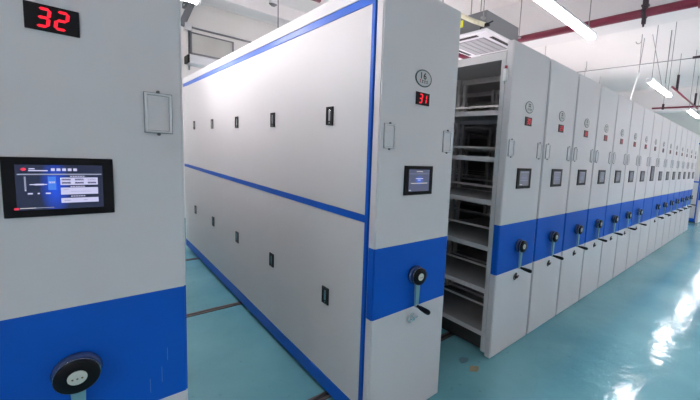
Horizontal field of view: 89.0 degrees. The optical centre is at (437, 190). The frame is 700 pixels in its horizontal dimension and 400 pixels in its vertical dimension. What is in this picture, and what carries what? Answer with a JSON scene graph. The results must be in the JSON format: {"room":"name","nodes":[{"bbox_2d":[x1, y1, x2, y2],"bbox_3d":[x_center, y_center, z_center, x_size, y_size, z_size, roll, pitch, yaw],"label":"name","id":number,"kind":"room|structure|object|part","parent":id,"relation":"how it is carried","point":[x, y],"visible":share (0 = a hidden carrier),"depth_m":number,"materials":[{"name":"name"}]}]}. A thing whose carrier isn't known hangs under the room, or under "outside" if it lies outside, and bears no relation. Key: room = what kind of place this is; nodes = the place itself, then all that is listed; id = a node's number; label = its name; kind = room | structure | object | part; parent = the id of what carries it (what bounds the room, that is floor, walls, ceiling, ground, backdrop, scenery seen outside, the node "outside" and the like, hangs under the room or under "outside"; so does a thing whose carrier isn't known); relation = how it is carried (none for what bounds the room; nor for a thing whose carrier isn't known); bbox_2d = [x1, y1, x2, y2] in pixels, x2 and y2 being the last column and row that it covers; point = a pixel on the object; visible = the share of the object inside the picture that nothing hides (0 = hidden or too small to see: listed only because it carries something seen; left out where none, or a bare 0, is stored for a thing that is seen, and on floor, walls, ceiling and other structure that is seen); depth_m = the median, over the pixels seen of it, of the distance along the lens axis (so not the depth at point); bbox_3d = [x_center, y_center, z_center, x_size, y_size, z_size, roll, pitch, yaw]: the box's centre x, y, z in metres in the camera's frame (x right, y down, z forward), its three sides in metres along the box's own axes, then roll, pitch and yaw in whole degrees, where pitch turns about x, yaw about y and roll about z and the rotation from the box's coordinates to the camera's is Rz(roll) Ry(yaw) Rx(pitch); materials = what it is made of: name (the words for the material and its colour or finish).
{"room":"archive storage room","nodes":[
{"label":"archive storage room","id":0,"kind":"room"},
{"bbox_2d":[180,0,276,217],"bbox_3d":[-1.522,-1.730,10.328,0.200,4.200,26.000,9,8,44],"label":"wall","id":1,"kind":"structure","parent":0,"point":[203,16],"depth_m":6.93,"materials":[{"name":"white paint"}]},
{"bbox_2d":[181,1,194,31],"bbox_3d":[-4.605,-3.226,6.330,0.360,0.617,0.279,9,8,44],"label":"wall bracket","id":2,"kind":"object","parent":1,"relation":"attached to","point":[188,7],"visible":0.81,"depth_m":6.21,"materials":[{"name":"silver metal"}]},
{"bbox_2d":[188,32,189,69],"bbox_3d":[-4.769,-2.715,6.625,0.024,0.760,0.021,9,8,44],"label":"vertical conduit","id":3,"kind":"object","parent":1,"relation":"attached to","point":[188,32],"visible":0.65,"depth_m":6.61,"materials":[{"name":"metal"}]},
{"bbox_2d":[184,54,216,67],"bbox_3d":[-4.450,-2.490,6.766,0.330,0.160,0.790,9,8,44],"label":"air conditioner","id":4,"kind":"object","parent":1,"relation":"attached to","point":[191,60],"visible":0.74,"depth_m":6.52,"materials":[{"name":"white plastic"}]},
{"bbox_2d":[189,32,233,59],"bbox_3d":[-4.483,-2.856,6.881,0.060,0.404,0.745,9,8,44],"label":"window","id":5,"kind":"structure","parent":1,"relation":"in","point":[200,44],"depth_m":6.83,"materials":[{"name":"grey glass"}]},
{"bbox_2d":[192,27,250,42],"bbox_3d":[-4.979,-3.088,6.226,0.034,0.036,5.400,9,8,44],"label":"conduit","id":6,"kind":"object","parent":1,"relation":"attached to","point":[192,27],"visible":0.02,"depth_m":6.87,"materials":[{"name":"grey metal"}]},
{"bbox_2d":[458,0,699,59],"bbox_3d":[1.744,-2.825,5.772,10.500,0.680,0.400,9,8,44],"label":"ceiling","id":7,"kind":"structure","parent":1,"relation":"attached to","point":[535,18],"depth_m":5.16,"materials":[{"name":"white paint"}]},
{"bbox_2d":[617,86,699,112],"bbox_3d":[7.699,-3.092,11.901,10.500,0.750,0.400,9,8,44],"label":"beam","id":8,"kind":"structure","parent":1,"relation":"attached to","point":[649,99],"depth_m":11.65,"materials":[{"name":"white paint"}]},
{"bbox_2d":[185,218,699,399],"bbox_3d":[2.174,1.072,6.871,10.900,0.200,26.400,9,8,44],"label":"floor","id":9,"kind":"structure","parent":0,"point":[635,336],"depth_m":2.79,"materials":[{"name":"teal paint"}]},
{"bbox_2d":[0,0,187,399],"bbox_3d":[-2.660,-0.061,2.525,4.759,2.396,0.562,9,8,44],"label":"tall cabinet","id":10,"kind":"object","parent":9,"relation":"on","point":[93,271],"visible":1,"depth_m":1.00,"materials":[{"name":"white metal"}]},
{"bbox_3d":[-1.041,-0.011,0.957,0.010,0.160,0.209,9,8,44],"label":"control panel","id":11,"kind":"part","parent":10,"relation":"part of","materials":[{"name":"black plastic"}]},
{"bbox_2d":[186,301,241,317],"bbox_3d":[1.453,0.931,6.868,0.070,0.017,24.000,9,8,44],"label":"rail","id":12,"kind":"object","parent":9,"relation":"on","point":[239,302],"visible":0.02,"depth_m":3.22,"materials":[{"name":"grey metal"}]},
{"bbox_2d":[183,0,460,399],"bbox_3d":[-1.723,-0.109,3.489,4.759,2.396,0.562,9,8,44],"label":"tall cabinet","id":13,"kind":"object","parent":9,"relation":"on","point":[318,150],"visible":1,"depth_m":2.08,"materials":[{"name":"white metal"}]},
{"bbox_3d":[-3.146,-0.851,4.463,0.874,1.060,0.009,9,8,44],"label":"panel","id":14,"kind":"part","parent":13,"relation":"part of","materials":[{"name":"metal"}]},
{"bbox_3d":[-3.210,0.237,4.579,0.874,1.049,0.009,9,8,44],"label":"panel","id":15,"kind":"part","parent":13,"relation":"part of","materials":[{"name":"metal"}]},
{"bbox_3d":[-2.524,-0.751,3.863,0.874,1.060,0.009,9,8,44],"label":"panel","id":16,"kind":"part","parent":13,"relation":"part of","materials":[{"name":"metal"}]},
{"bbox_3d":[-2.588,0.338,3.979,0.874,1.049,0.009,9,8,44],"label":"panel","id":17,"kind":"part","parent":13,"relation":"part of","materials":[{"name":"metal"}]},
{"bbox_3d":[-1.967,0.438,3.379,0.874,1.049,0.009,9,8,44],"label":"panel","id":18,"kind":"part","parent":13,"relation":"part of","materials":[{"name":"metal"}]},
{"bbox_3d":[-1.940,0.448,3.343,0.079,0.106,0.008,9,8,44],"label":"pull handle","id":19,"kind":"part","parent":13,"relation":"part of","materials":[{"name":"black plastic"}]},
{"bbox_3d":[-1.903,-0.650,3.264,0.874,1.060,0.009,9,8,44],"label":"panel","id":20,"kind":"part","parent":13,"relation":"part of","materials":[{"name":"metal"}]},
{"bbox_3d":[-1.318,0.549,2.744,0.079,0.106,0.008,9,8,44],"label":"pull handle","id":21,"kind":"part","parent":13,"relation":"part of","materials":[{"name":"black plastic"}]},
{"bbox_3d":[-1.345,0.539,2.780,0.874,1.049,0.009,9,8,44],"label":"panel","id":22,"kind":"part","parent":13,"relation":"part of","materials":[{"name":"metal"}]},
{"bbox_3d":[-1.254,-0.541,2.628,0.079,0.106,0.008,9,8,44],"label":"pull handle","id":23,"kind":"part","parent":13,"relation":"part of","materials":[{"name":"black plastic"}]},
{"bbox_3d":[-1.281,-0.550,2.664,0.874,1.060,0.009,9,8,44],"label":"panel","id":24,"kind":"part","parent":13,"relation":"part of","materials":[{"name":"metal"}]},
{"bbox_3d":[-0.696,0.649,2.144,0.079,0.106,0.008,9,8,44],"label":"pull handle","id":25,"kind":"part","parent":13,"relation":"part of","materials":[{"name":"black plastic"}]},
{"bbox_3d":[-0.723,0.639,2.180,0.874,1.049,0.009,9,8,44],"label":"panel","id":26,"kind":"part","parent":13,"relation":"part of","materials":[{"name":"metal"}]},
{"bbox_3d":[-0.632,-0.441,2.028,0.079,0.106,0.008,9,8,44],"label":"pull handle","id":27,"kind":"part","parent":13,"relation":"part of","materials":[{"name":"black plastic"}]},
{"bbox_3d":[-0.659,-0.449,2.064,0.874,1.060,0.009,9,8,44],"label":"panel","id":28,"kind":"part","parent":13,"relation":"part of","materials":[{"name":"metal"}]},
{"bbox_3d":[-0.140,0.147,1.966,0.057,2.396,0.556,9,8,44],"label":"panel","id":29,"kind":"part","parent":13,"relation":"part of","materials":[{"name":"metal"}]},
{"bbox_3d":[-0.104,-0.059,1.921,0.010,0.160,0.209,9,8,44],"label":"control panel","id":30,"kind":"part","parent":13,"relation":"part of","materials":[{"name":"black plastic"}]},
{"bbox_3d":[-0.073,-0.607,1.864,0.005,0.092,0.120,9,8,44],"label":"number plate","id":31,"kind":"part","parent":13,"relation":"part of","materials":[{"name":"grey"}]},
{"bbox_2d":[308,331,453,399],"bbox_3d":[2.683,1.129,5.682,0.070,0.017,24.000,9,8,44],"label":"rail","id":32,"kind":"object","parent":9,"relation":"on","point":[324,395],"visible":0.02,"depth_m":2.20,"materials":[{"name":"grey metal"}]},
{"bbox_2d":[459,357,467,362],"bbox_3d":[0.201,1.302,2.660,0.070,0.001,0.083,9,8,44],"label":"stain","id":33,"kind":"object","parent":9,"relation":"on","point":[462,359],"visible":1,"depth_m":2.66,"materials":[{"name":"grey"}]},
{"bbox_2d":[469,365,478,371],"bbox_3d":[0.272,1.317,2.557,0.070,0.002,0.075,4,6,6],"label":"paper scrap","id":34,"kind":"object","parent":9,"relation":"on","point":[472,368],"visible":1,"depth_m":2.56,"materials":[{"name":"beige"}]},
{"bbox_2d":[441,40,550,357],"bbox_3d":[-0.926,-0.149,4.309,4.760,2.396,0.577,9,8,44],"label":"tall cabinet","id":35,"kind":"object","parent":9,"relation":"on","point":[493,322],"visible":0.51,"depth_m":2.76,"materials":[{"name":"grey metal"}]},
{"bbox_3d":[0.166,0.014,3.585,0.036,2.280,0.028,9,8,44],"label":"post","id":36,"kind":"part","parent":35,"relation":"part of","materials":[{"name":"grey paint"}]},
{"bbox_3d":[-1.069,0.960,4.489,4.562,0.132,0.516,9,8,44],"label":"frame","id":37,"kind":"part","parent":35,"relation":"part of","materials":[{"name":"grey metal"}]},
{"bbox_3d":[0.238,1.077,3.224,0.838,0.037,0.536,9,8,44],"label":"shelf","id":38,"kind":"part","parent":35,"relation":"part of","materials":[{"name":"metal"}]},
{"bbox_3d":[0.244,0.982,3.214,0.858,0.018,0.008,9,8,44],"label":"divider rail","id":39,"kind":"part","parent":35,"relation":"part of","materials":[{"name":"white plastic"}]},
{"bbox_3d":[0.259,0.730,3.187,0.838,0.037,0.536,9,8,44],"label":"shelf","id":40,"kind":"part","parent":35,"relation":"part of","materials":[{"name":"metal"}]},
{"bbox_3d":[0.264,0.635,3.177,0.858,0.018,0.008,9,8,44],"label":"divider rail","id":41,"kind":"part","parent":35,"relation":"part of","materials":[{"name":"white plastic"}]},
{"bbox_3d":[0.279,0.392,3.151,0.838,0.037,0.536,9,8,44],"label":"shelf","id":42,"kind":"part","parent":35,"relation":"part of","materials":[{"name":"metal"}]},
{"bbox_3d":[0.284,0.297,3.141,0.858,0.018,0.008,9,8,44],"label":"divider rail","id":43,"kind":"part","parent":35,"relation":"part of","materials":[{"name":"white plastic"}]},
{"bbox_3d":[0.300,0.035,3.112,0.838,0.037,0.536,9,8,44],"label":"shelf","id":44,"kind":"part","parent":35,"relation":"part of","materials":[{"name":"metal"}]},
{"bbox_3d":[0.305,-0.060,3.103,0.858,0.018,0.008,9,8,44],"label":"divider rail","id":45,"kind":"part","parent":35,"relation":"part of","materials":[{"name":"white plastic"}]},
{"bbox_3d":[0.319,-0.293,3.078,0.838,0.037,0.536,9,8,44],"label":"shelf","id":46,"kind":"part","parent":35,"relation":"part of","materials":[{"name":"metal"}]},
{"bbox_3d":[0.324,-0.388,3.068,0.858,0.018,0.008,9,8,44],"label":"divider rail","id":47,"kind":"part","parent":35,"relation":"part of","materials":[{"name":"white plastic"}]},
{"bbox_3d":[0.339,-0.640,3.041,0.838,0.037,0.536,9,8,44],"label":"shelf","id":48,"kind":"part","parent":35,"relation":"part of","materials":[{"name":"metal"}]},
{"bbox_3d":[0.345,-0.735,3.031,0.858,0.018,0.008,9,8,44],"label":"divider rail","id":49,"kind":"part","parent":35,"relation":"part of","materials":[{"name":"white plastic"}]},
{"bbox_3d":[0.430,0.132,2.624,0.040,2.300,0.029,9,8,44],"label":"post","id":50,"kind":"part","parent":35,"relation":"part of","materials":[{"name":"metal"}]},
{"bbox_2d":[502,65,507,83],"bbox_3d":[0.487,-0.834,2.478,0.032,0.125,0.026,9,8,44],"label":"sensor","id":51,"kind":"object","parent":35,"relation":"attached to","point":[505,70],"visible":1,"depth_m":2.47,"materials":[{"name":"white plastic"}]},
{"bbox_3d":[0.649,0.107,2.776,0.057,2.396,0.556,9,8,44],"label":"panel","id":52,"kind":"part","parent":35,"relation":"part of","materials":[{"name":"metal"}]},
{"bbox_3d":[0.684,-0.099,2.732,0.010,0.160,0.209,9,8,44],"label":"control panel","id":53,"kind":"part","parent":35,"relation":"part of","materials":[{"name":"black plastic"}]},
{"bbox_3d":[0.715,-0.647,2.675,0.005,0.092,0.120,9,8,44],"label":"number plate","id":54,"kind":"part","parent":35,"relation":"part of","materials":[{"name":"grey"}]},
{"bbox_2d":[444,59,578,333],"bbox_3d":[-0.524,-0.169,4.723,4.760,2.396,0.577,9,8,44],"label":"tall cabinet","id":55,"kind":"object","parent":9,"relation":"on","point":[563,81],"visible":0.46,"depth_m":3.20,"materials":[{"name":"grey metal"}]},
{"bbox_3d":[0.043,0.610,4.196,0.838,0.037,0.536,9,8,44],"label":"shelf","id":56,"kind":"part","parent":55,"relation":"part of","materials":[{"name":"metal"}]},
{"bbox_3d":[0.225,0.011,3.646,0.036,2.280,0.028,9,8,44],"label":"post","id":57,"kind":"part","parent":55,"relation":"part of","materials":[{"name":"metal"}]},
{"bbox_3d":[0.084,-0.085,4.122,0.838,0.037,0.536,9,8,44],"label":"shelf","id":58,"kind":"part","parent":55,"relation":"part of","materials":[{"name":"metal"}]},
{"bbox_3d":[0.063,0.272,4.160,0.838,0.037,0.536,9,8,44],"label":"shelf","id":59,"kind":"part","parent":55,"relation":"part of","materials":[{"name":"metal"}]},
{"bbox_3d":[0.641,1.057,3.637,0.838,0.037,0.536,9,8,44],"label":"shelf","id":60,"kind":"part","parent":55,"relation":"part of","materials":[{"name":"metal"}]},
{"bbox_3d":[0.661,0.709,3.600,0.838,0.037,0.536,9,8,44],"label":"shelf","id":61,"kind":"part","parent":55,"relation":"part of","materials":[{"name":"metal"}]},
{"bbox_3d":[0.124,-0.760,4.050,0.838,0.037,0.536,9,8,44],"label":"shelf","id":62,"kind":"part","parent":55,"relation":"part of","materials":[{"name":"metal"}]},
{"bbox_3d":[0.681,0.372,3.564,0.838,0.037,0.536,9,8,44],"label":"shelf","id":63,"kind":"part","parent":55,"relation":"part of","materials":[{"name":"metal"}]},
{"bbox_3d":[0.702,0.015,3.526,0.838,0.037,0.536,9,8,44],"label":"shelf","id":64,"kind":"part","parent":55,"relation":"part of","materials":[{"name":"metal"}]},
{"bbox_3d":[0.742,-0.660,3.454,0.838,0.037,0.536,9,8,44],"label":"shelf","id":65,"kind":"part","parent":55,"relation":"part of","materials":[{"name":"metal"}]},
{"bbox_3d":[0.686,0.277,3.554,0.858,0.018,0.008,9,8,44],"label":"divider rail","id":66,"kind":"part","parent":55,"relation":"part of","materials":[{"name":"grey metal"}]},
{"bbox_3d":[0.707,-0.080,3.517,0.858,0.018,0.008,9,8,44],"label":"divider rail","id":67,"kind":"part","parent":55,"relation":"part of","materials":[{"name":"grey metal"}]},
{"bbox_3d":[0.568,-0.006,3.999,0.036,2.280,0.028,9,8,44],"label":"post","id":68,"kind":"part","parent":55,"relation":"part of","materials":[{"name":"metal"}]},
{"bbox_3d":[1.051,0.086,3.190,0.057,2.396,0.556,9,8,44],"label":"panel","id":69,"kind":"part","parent":55,"relation":"part of","materials":[{"name":"metal"}]},
{"bbox_3d":[1.087,-0.119,3.145,0.010,0.160,0.209,9,8,44],"label":"control panel","id":70,"kind":"part","parent":55,"relation":"part of","materials":[{"name":"black plastic"}]},
{"bbox_3d":[1.117,-0.667,3.089,0.005,0.092,0.120,9,8,44],"label":"number plate","id":71,"kind":"part","parent":55,"relation":"part of","materials":[{"name":"grey"}]},
{"bbox_2d":[449,74,600,314],"bbox_3d":[-0.121,-0.190,5.137,4.760,2.396,0.577,9,8,44],"label":"tall cabinet","id":72,"kind":"object","parent":9,"relation":"on","point":[588,91],"visible":0.36,"depth_m":3.59,"materials":[{"name":"grey metal"}]},
{"bbox_3d":[0.352,-0.126,5.009,0.036,2.280,0.028,9,8,44],"label":"post","id":73,"kind":"part","parent":72,"relation":"part of","materials":[{"name":"metal"}]},
{"bbox_3d":[0.465,0.252,4.574,0.838,0.037,0.536,9,8,44],"label":"shelf","id":74,"kind":"part","parent":72,"relation":"part of","materials":[{"name":"metal"}]},
{"bbox_3d":[0.486,-0.106,4.536,0.838,0.037,0.536,9,8,44],"label":"shelf","id":75,"kind":"part","parent":72,"relation":"part of","materials":[{"name":"metal"}]},
{"bbox_3d":[0.470,0.157,4.564,0.858,0.018,0.008,9,8,44],"label":"divider rail","id":76,"kind":"part","parent":72,"relation":"part of","materials":[{"name":"grey metal"}]},
{"bbox_3d":[0.492,-0.201,4.526,0.858,0.018,0.008,9,8,44],"label":"divider rail","id":77,"kind":"part","parent":72,"relation":"part of","materials":[{"name":"grey metal"}]},
{"bbox_3d":[0.526,-0.781,4.464,0.838,0.037,0.536,9,8,44],"label":"shelf","id":78,"kind":"part","parent":72,"relation":"part of","materials":[{"name":"metal"}]},
{"bbox_3d":[0.627,-0.009,4.060,0.036,2.280,0.028,9,8,44],"label":"post","id":79,"kind":"part","parent":72,"relation":"part of","materials":[{"name":"metal"}]},
{"bbox_3d":[1.454,0.066,3.604,0.057,2.396,0.556,9,8,44],"label":"panel","id":80,"kind":"part","parent":72,"relation":"part of","materials":[{"name":"metal"}]},
{"bbox_3d":[1.489,-0.140,3.559,0.010,0.160,0.209,9,8,44],"label":"control panel","id":81,"kind":"part","parent":72,"relation":"part of","materials":[{"name":"black plastic"}]},
{"bbox_3d":[1.520,-0.688,3.502,0.005,0.092,0.120,9,8,44],"label":"number plate","id":82,"kind":"part","parent":72,"relation":"part of","materials":[{"name":"grey"}]},
{"bbox_2d":[449,85,617,299],"bbox_3d":[0.281,-0.210,5.550,4.760,2.396,0.577,9,8,44],"label":"tall cabinet","id":83,"kind":"object","parent":9,"relation":"on","point":[608,100],"visible":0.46,"depth_m":3.99,"materials":[{"name":"grey metal"}]},
{"bbox_3d":[0.412,-0.129,5.070,0.036,2.280,0.028,9,8,44],"label":"post","id":84,"kind":"part","parent":83,"relation":"part of","materials":[{"name":"metal"}]},
{"bbox_3d":[0.310,-0.901,5.474,0.838,0.037,0.536,9,8,44],"label":"shelf","id":85,"kind":"part","parent":83,"relation":"part of","materials":[{"name":"metal"}]},
{"bbox_3d":[0.755,-0.146,5.422,0.036,2.280,0.028,9,8,44],"label":"post","id":86,"kind":"part","parent":83,"relation":"part of","materials":[{"name":"metal"}]},
{"bbox_3d":[1.856,0.046,4.018,0.057,2.396,0.556,9,8,44],"label":"panel","id":87,"kind":"part","parent":83,"relation":"part of","materials":[{"name":"metal"}]},
{"bbox_3d":[1.891,-0.160,3.973,0.010,0.160,0.209,9,8,44],"label":"control panel","id":88,"kind":"part","parent":83,"relation":"part of","materials":[{"name":"black plastic"}]},
{"bbox_2d":[451,94,632,287],"bbox_3d":[0.683,-0.231,5.964,4.760,2.396,0.577,9,8,44],"label":"tall cabinet","id":89,"kind":"object","parent":9,"relation":"on","point":[624,105],"visible":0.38,"depth_m":4.39,"materials":[{"name":"grey metal"}]},
{"bbox_3d":[0.713,-0.921,5.887,0.838,0.037,0.536,9,8,44],"label":"shelf","id":90,"kind":"part","parent":89,"relation":"part of","materials":[{"name":"metal"}]},
{"bbox_3d":[2.258,0.025,4.431,0.057,2.396,0.556,9,8,44],"label":"panel","id":91,"kind":"part","parent":89,"relation":"part of","materials":[{"name":"metal"}]},
{"bbox_3d":[2.294,-0.180,4.386,0.010,0.160,0.209,9,8,44],"label":"control panel","id":92,"kind":"part","parent":89,"relation":"part of","materials":[{"name":"black plastic"}]},
{"bbox_2d":[451,101,644,277],"bbox_3d":[1.086,-0.251,6.378,4.759,2.396,0.576,9,8,44],"label":"tall cabinet","id":93,"kind":"object","parent":9,"relation":"on","point":[637,114],"visible":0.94,"depth_m":4.84,"materials":[{"name":"white metal"}]},
{"bbox_3d":[2.660,0.005,4.845,0.057,2.396,0.556,9,8,44],"label":"panel","id":94,"kind":"part","parent":93,"relation":"part of","materials":[{"name":"metal"}]},
{"bbox_2d":[636,112,662,262],"bbox_3d":[1.845,-0.299,7.249,4.630,2.396,0.576,9,8,44],"label":"tall cabinet","id":95,"kind":"object","parent":9,"relation":"on","point":[658,119],"visible":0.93,"depth_m":5.62,"materials":[{"name":"white metal"}]},
{"bbox_2d":[683,134,699,231],"bbox_3d":[4.698,-0.434,10.091,4.759,2.396,0.562,9,8,44],"label":"tall cabinet","id":96,"kind":"object","parent":9,"relation":"on","point":[690,195],"visible":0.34,"depth_m":8.53,"materials":[{"name":"grey metal"}]},
{"bbox_2d":[688,140,699,222],"bbox_3d":[6.242,-0.512,11.679,4.759,2.396,0.562,9,8,44],"label":"tall cabinet","id":97,"kind":"object","parent":9,"relation":"on","point":[694,215],"visible":0.02,"depth_m":10.06,"materials":[{"name":"white metal"}]},
{"bbox_3d":[7.242,0.236,10.370,0.874,1.049,0.009,9,8,44],"label":"panel","id":98,"kind":"part","parent":97,"relation":"part of","materials":[{"name":"metal"}]},
{"bbox_3d":[7.306,-0.853,10.255,0.874,1.060,0.009,9,8,44],"label":"panel","id":99,"kind":"part","parent":97,"relation":"part of","materials":[{"name":"metal"}]},
{"bbox_3d":[7.826,-0.257,10.156,0.057,2.396,0.556,9,8,44],"label":"panel","id":100,"kind":"part","parent":97,"relation":"part of","materials":[{"name":"metal"}]},
{"bbox_2d":[201,0,699,92],"bbox_3d":[2.431,-3.296,6.406,10.900,0.200,26.400,9,8,44],"label":"ceiling","id":101,"kind":"structure","parent":0,"point":[618,49],"depth_m":8.10,"materials":[{"name":"white paint"}]},
{"bbox_2d":[184,0,200,5],"bbox_3d":[-2.712,-2.422,2.713,0.092,1.353,1.408,9,8,44],"label":"light","id":102,"kind":"object","parent":101,"relation":"hanging from","point":[197,2],"visible":1,"depth_m":3.25,"materials":[{"name":"white"}]},
{"bbox_2d":[201,0,305,25],"bbox_3d":[-5.478,-3.302,4.223,0.400,0.250,11.850,9,8,44],"label":"beam","id":103,"kind":"structure","parent":101,"relation":"attached to","point":[261,9],"depth_m":6.35,"materials":[{"name":"white paint"}]},
{"bbox_2d":[269,0,276,6],"bbox_3d":[-2.921,-3.385,6.135,0.140,0.190,0.136,9,8,44],"label":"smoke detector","id":104,"kind":"object","parent":101,"relation":"hanging from","point":[273,3],"visible":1,"depth_m":6.10,"materials":[{"name":"plastic"}]},
{"bbox_2d":[277,0,278,28],"bbox_3d":[-2.879,-3.036,6.237,0.020,0.900,0.017,9,8,44],"label":"rod","id":105,"kind":"object","parent":101,"relation":"hanging from","point":[278,0],"visible":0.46,"depth_m":6.23,"materials":[{"name":"silver metal"}]},
{"bbox_2d":[459,1,471,58],"bbox_3d":[0.436,-2.704,5.640,0.090,1.044,0.580,9,8,44],"label":"pipe","id":106,"kind":"object","parent":101,"relation":"hanging from","point":[462,56],"visible":0.21,"depth_m":5.70,"materials":[{"name":"pink paint"}]},
{"bbox_2d":[443,0,521,56],"bbox_3d":[0.628,-2.566,4.756,0.946,1.110,0.968,9,8,44],"label":"air conditioner","id":107,"kind":"object","parent":101,"relation":"hanging from","point":[484,32],"visible":0.8,"depth_m":4.56,"materials":[{"name":"white plastic"}]},
{"bbox_2d":[459,37,506,54],"bbox_3d":[0.596,-2.026,4.861,0.560,0.011,0.560,9,8,44],"label":"grille","id":108,"kind":"object","parent":107,"relation":"attached to","point":[481,45],"depth_m":4.81,"materials":[{"name":"grey plastic"}]},
{"bbox_3d":[0.599,-2.604,4.245,0.040,0.930,0.060,9,8,44],"label":"hanger rod","id":109,"kind":"part","parent":107,"relation":"part of","materials":[{"name":"silver metal"}]},
{"bbox_3d":[0.598,-2.053,4.859,0.880,0.045,0.880,9,8,44],"label":"panel","id":110,"kind":"part","parent":107,"relation":"part of","materials":[{"name":"white"}]},
{"bbox_3d":[1.184,-2.634,4.846,0.040,0.930,0.060,9,8,44],"label":"hanger rod","id":111,"kind":"part","parent":107,"relation":"part of","materials":[{"name":"silver metal"}]},
{"bbox_2d":[534,0,596,40],"bbox_3d":[1.176,-2.229,3.050,0.092,1.353,1.408,9,8,44],"label":"light","id":112,"kind":"object","parent":101,"relation":"hanging from","point":[553,6],"visible":1,"depth_m":3.16,"materials":[{"name":"white"}]},
{"bbox_2d":[518,0,699,42],"bbox_3d":[2.659,-2.441,3.994,6.550,0.959,0.198,9,8,44],"label":"pipe","id":113,"kind":"object","parent":101,"relation":"hanging from","point":[645,12],"visible":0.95,"depth_m":4.25,"materials":[{"name":"red metal"}]},
{"bbox_2d":[630,34,644,99],"bbox_3d":[4.060,-2.483,7.026,0.171,1.352,0.028,9,8,44],"label":"pole","id":114,"kind":"object","parent":101,"relation":"hanging from","point":[642,34],"visible":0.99,"depth_m":6.99,"materials":[{"name":"white plastic"}]},
{"bbox_2d":[580,55,699,71],"bbox_3d":[4.663,-3.129,8.291,2.730,0.267,0.056,9,8,44],"label":"conduit","id":115,"kind":"object","parent":101,"relation":"attached to","point":[694,57],"visible":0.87,"depth_m":8.12,"materials":[{"name":"silver metal"}]},
{"bbox_2d":[653,37,661,84],"bbox_3d":[4.046,-2.455,6.357,0.009,1.237,1.238,6,6,19],"label":"wire","id":116,"kind":"object","parent":101,"relation":"hanging from","point":[653,37],"visible":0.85,"depth_m":6.18,"materials":[{"name":"silver metal"}]},
{"bbox_2d":[646,22,676,96],"bbox_3d":[3.782,-2.361,5.730,0.092,1.353,1.408,9,8,44],"label":"light","id":117,"kind":"object","parent":101,"relation":"hanging from","point":[651,81],"visible":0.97,"depth_m":5.68,"materials":[{"name":"white"}]},
{"bbox_3d":[3.380,-2.376,5.311,0.011,1.281,0.010,9,8,44],"label":"hanger rod","id":118,"kind":"part","parent":117,"relation":"part of","materials":[{"name":"silver metal"}]},
{"bbox_3d":[4.189,-2.417,6.142,0.011,1.281,0.010,9,8,44],"label":"hanger rod","id":119,"kind":"part","parent":117,"relation":"part of","materials":[{"name":"silver metal"}]},
{"bbox_2d":[665,30,671,82],"bbox_3d":[4.490,-2.601,6.699,0.018,1.000,0.016,9,8,44],"label":"rod","id":120,"kind":"object","parent":101,"relation":"hanging from","point":[671,30],"visible":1,"depth_m":6.70,"materials":[{"name":"silver metal"}]},
{"bbox_2d":[652,85,699,109],"bbox_3d":[8.684,-2.715,9.287,5.000,0.829,0.067,9,8,44],"label":"pipe","id":121,"kind":"object","parent":101,"relation":"hanging from","point":[663,104],"visible":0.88,"depth_m":10.73,"materials":[{"name":"metal"}]},
{"bbox_2d":[671,54,698,108],"bbox_3d":[6.502,-2.789,8.928,0.056,0.861,3.550,9,8,44],"label":"pipe","id":122,"kind":"object","parent":101,"relation":"hanging from","point":[678,75],"visible":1,"depth_m":8.37,"materials":[{"name":"metal"}]},
{"bbox_2d":[685,51,699,117],"bbox_3d":[6.114,-2.479,8.127,0.092,1.353,1.408,9,8,44],"label":"light","id":123,"kind":"object","parent":101,"relation":"hanging from","point":[689,110],"visible":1,"depth_m":7.84,"materials":[{"name":"white"}]},
{"bbox_3d":[5.712,-2.494,7.708,0.011,1.281,0.010,9,8,44],"label":"hanger rod","id":124,"kind":"part","parent":123,"relation":"part of","materials":[{"name":"silver metal"}]},
{"bbox_2d":[657,112,699,135],"bbox_3d":[11.430,-1.574,16.024,10.900,4.200,0.200,9,8,44],"label":"wall","id":125,"kind":"structure","parent":0,"point":[686,120],"depth_m":15.83,"materials":[{"name":"white paint"}]},
{"bbox_3d":[0.202,0.729,8.075,0.070,0.017,24.000,9,8,44],"label":"rail","id":126,"kind":"object","parent":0,"visible":0},
{"bbox_2d":[625,108,653,269],"bbox_3d":[1.488,-0.271,6.791,4.759,2.396,0.576,9,8,44],"label":"tall cabinet","id":127,"kind":"object","parent":126,"relation":"on","point":[647,127],"visible":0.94,"depth_m":5.21,"materials":[{"name":"white metal"}]},
{"bbox_2d":[646,117,669,255],"bbox_3d":[2.293,-0.312,7.619,4.759,2.396,0.576,9,8,44],"label":"tall cabinet","id":128,"kind":"object","parent":126,"relation":"on","point":[656,205],"visible":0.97,"depth_m":6.04,"materials":[{"name":"grey metal"}]},
{"bbox_2d":[654,121,676,250],"bbox_3d":[2.695,-0.332,8.032,4.759,2.396,0.576,9,8,44],"label":"tall cabinet","id":129,"kind":"object","parent":126,"relation":"on","point":[672,131],"visible":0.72,"depth_m":6.46,"materials":[{"name":"grey metal"}]},
{"bbox_2d":[661,124,682,245],"bbox_3d":[3.098,-0.353,8.446,4.759,2.396,0.576,9,8,44],"label":"tall cabinet","id":130,"kind":"object","parent":126,"relation":"on","point":[679,128],"visible":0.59,"depth_m":6.87,"materials":[{"name":"grey metal"}]},
{"bbox_2d":[667,127,687,242],"bbox_3d":[3.500,-0.373,8.860,4.759,2.396,0.576,9,8,44],"label":"tall cabinet","id":131,"kind":"object","parent":126,"relation":"on","point":[676,199],"visible":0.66,"depth_m":7.29,"materials":[{"name":"grey metal"}]},
{"bbox_2d":[673,130,691,238],"bbox_3d":[3.902,-0.394,9.273,4.759,2.396,0.576,9,8,44],"label":"tall cabinet","id":132,"kind":"object","parent":126,"relation":"on","point":[689,133],"visible":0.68,"depth_m":7.70,"materials":[{"name":"grey metal"}]},
{"bbox_2d":[678,132,695,234],"bbox_3d":[4.305,-0.414,9.687,4.759,2.396,0.576,9,8,44],"label":"tall cabinet","id":133,"kind":"object","parent":126,"relation":"on","point":[692,146],"visible":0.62,"depth_m":8.12,"materials":[{"name":"grey metal"}]}
]}

